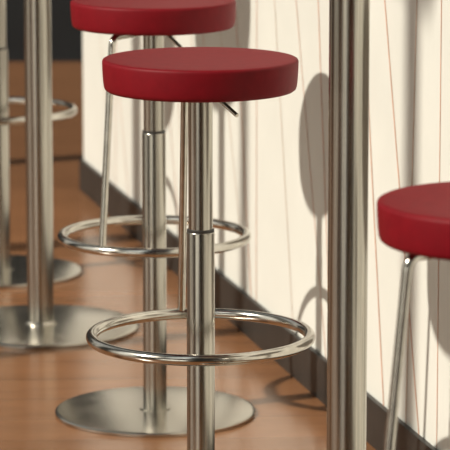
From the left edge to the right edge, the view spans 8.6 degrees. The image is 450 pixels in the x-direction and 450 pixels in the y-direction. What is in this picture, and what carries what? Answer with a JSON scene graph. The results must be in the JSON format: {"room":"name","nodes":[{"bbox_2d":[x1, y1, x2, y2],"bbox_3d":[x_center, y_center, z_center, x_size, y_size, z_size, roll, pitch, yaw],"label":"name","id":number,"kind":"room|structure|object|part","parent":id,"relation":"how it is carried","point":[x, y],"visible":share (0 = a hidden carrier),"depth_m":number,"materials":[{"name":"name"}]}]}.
{"room":"cafe","nodes":[
{"label":"cafe","id":0,"kind":"room"},
{"bbox_2d":[6,0,82,61],"bbox_3d":[-0.500,-2.181,12.562,13.000,3.000,0.100,0,10,0],"label":"wall","id":1,"kind":"structure","parent":0,"point":[66,41],"depth_m":12.76,"materials":[{"name":"black paint"}]},
{"bbox_2d":[0,62,375,449],"bbox_3d":[-0.500,0.884,4.226,13.000,0.050,20.000,0,10,0],"label":"floor","id":2,"kind":"structure","parent":0,"point":[33,382],"depth_m":7.15,"materials":[{"name":"brown wood"}]},
{"bbox_2d":[0,0,81,288],"bbox_3d":[-0.614,-0.326,8.143,0.443,0.930,0.443,0,10,0],"label":"bar stool","id":3,"kind":"object","parent":2,"relation":"on","point":[13,268],"visible":0.77,"depth_m":8.15,"materials":[{"name":"grey metal"}]},
{"bbox_3d":[-0.614,-0.590,8.095,0.045,0.267,0.045,0,10,0],"label":"post","id":4,"kind":"part","parent":3,"relation":"part of","materials":[{"name":"metal"}]},
{"bbox_3d":[-0.614,-0.179,8.170,0.052,0.607,0.052,0,10,0],"label":"post","id":5,"kind":"part","parent":3,"relation":"part of","materials":[{"name":"metal"}]},
{"bbox_2d":[0,0,137,348],"bbox_3d":[-0.462,-0.317,7.423,0.600,1.170,0.600,0,10,0],"label":"bar table","id":6,"kind":"object","parent":2,"relation":"on","point":[41,323],"visible":0.93,"depth_m":7.43,"materials":[{"name":"metal"}]},
{"bbox_3d":[-0.462,-0.308,7.424,0.067,1.127,0.067,0,10,0],"label":"pedestal post","id":7,"kind":"part","parent":6,"relation":"part of","materials":[{"name":"metal"}]},
{"bbox_2d":[55,0,254,437],"bbox_3d":[-0.155,-0.035,6.572,0.443,0.919,0.443,0,10,0],"label":"bar stool","id":8,"kind":"object","parent":2,"relation":"on","point":[154,409],"visible":0.93,"depth_m":6.53,"materials":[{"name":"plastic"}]},
{"bbox_3d":[-0.222,-0.183,6.437,0.015,0.461,0.170,6,12,32],"label":"ring rod","id":9,"kind":"part","parent":8,"relation":"part of","materials":[{"name":"metal"}]},
{"bbox_3d":[-0.155,-0.458,6.495,0.359,0.058,0.359,0,10,0],"label":"seat","id":10,"kind":"part","parent":8,"relation":"part of","materials":[{"name":"red leather"}]},
{"bbox_3d":[-0.155,-0.305,6.523,0.045,0.244,0.045,0,10,0],"label":"post","id":11,"kind":"part","parent":8,"relation":"part of","materials":[{"name":"metal"}]},
{"bbox_3d":[-0.155,0.101,6.596,0.052,0.619,0.052,0,10,0],"label":"post","id":12,"kind":"part","parent":8,"relation":"part of","materials":[{"name":"metal"}]},
{"bbox_3d":[-0.115,-0.399,6.453,0.008,0.036,0.073,-8,13,-37],"label":"height lever","id":13,"kind":"part","parent":8,"relation":"part of","materials":[{"name":"metal"}]},
{"bbox_2d":[86,47,315,449],"bbox_3d":[-0.045,0.149,5.557,0.443,0.921,0.443,0,10,0],"label":"bar stool","id":14,"kind":"object","parent":2,"relation":"on","point":[197,78],"visible":1,"depth_m":5.50,"materials":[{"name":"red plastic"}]},
{"bbox_3d":[-0.069,-0.042,5.647,0.015,0.461,0.170,-2,10,-11],"label":"ring rod","id":15,"kind":"part","parent":14,"relation":"part of","materials":[{"name":"metal"}]},
{"bbox_3d":[-0.045,-0.107,5.511,0.045,0.276,0.045,0,10,0],"label":"post","id":16,"kind":"part","parent":14,"relation":"part of","materials":[{"name":"metal"}]},
{"bbox_3d":[-0.045,-0.276,5.480,0.359,0.058,0.359,0,10,0],"label":"seat","id":17,"kind":"part","parent":14,"relation":"part of","materials":[{"name":"red leather"}]},
{"bbox_3d":[-0.045,0.300,5.585,0.052,0.589,0.052,0,10,0],"label":"post","id":18,"kind":"part","parent":14,"relation":"part of","materials":[{"name":"metal"}]},
{"bbox_3d":[-0.001,-0.217,5.441,0.008,0.036,0.073,-9,14,-41],"label":"height lever","id":19,"kind":"part","parent":14,"relation":"part of","materials":[{"name":"metal"}]},
{"bbox_2d":[326,0,369,449],"bbox_3d":[0.205,0.119,5.022,0.600,1.170,0.600,0,10,0],"label":"bar table","id":20,"kind":"object","parent":2,"relation":"on","point":[349,20],"visible":1,"depth_m":4.97,"materials":[{"name":"metal"}]},
{"bbox_2d":[377,182,449,449],"bbox_3d":[0.393,0.398,4.298,0.443,0.880,0.443,0,10,0],"label":"bar stool","id":21,"kind":"object","parent":2,"relation":"on","point":[414,221],"visible":1,"depth_m":4.16,"materials":[{"name":"red leather"}]},
{"bbox_3d":[0.283,0.248,4.211,0.170,0.437,0.015,-6,12,-28],"label":"ring rod","id":22,"kind":"part","parent":21,"relation":"part of","materials":[{"name":"metal"}]},
{"bbox_3d":[0.393,-0.006,4.225,0.359,0.058,0.359,0,10,0],"label":"seat","id":23,"kind":"part","parent":21,"relation":"part of","materials":[{"name":"red leather"}]},
{"bbox_2d":[82,0,449,449],"bbox_3d":[0.476,-0.646,5.792,0.128,2.400,7.460,-2,11,-13],"label":"wall","id":24,"kind":"structure","parent":0,"point":[269,257],"depth_m":6.79,"materials":[{"name":"white paint"}]},
{"bbox_2d":[79,159,437,449],"bbox_3d":[0.407,0.488,5.988,0.012,0.100,7.472,-2,11,-13],"label":"baseboard","id":25,"kind":"structure","parent":24,"relation":"attached to","point":[308,367],"depth_m":7.24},
{"bbox_2d":[100,0,416,422],"bbox_3d":[0.230,-0.436,6.598,0.001,1.500,6.122,-2,11,-13],"label":"grey stripe","id":26,"kind":"object","parent":24,"relation":"attached to","point":[274,0],"visible":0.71,"depth_m":6.14,"materials":[{"name":"grey paint"}]},
{"bbox_2d":[115,0,441,448],"bbox_3d":[0.272,-0.405,6.424,0.001,1.500,6.130,-2,11,-13],"label":"red stripe","id":27,"kind":"object","parent":24,"relation":"attached to","point":[256,0],"visible":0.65,"depth_m":6.69,"materials":[{"name":"red paint"}]}
]}

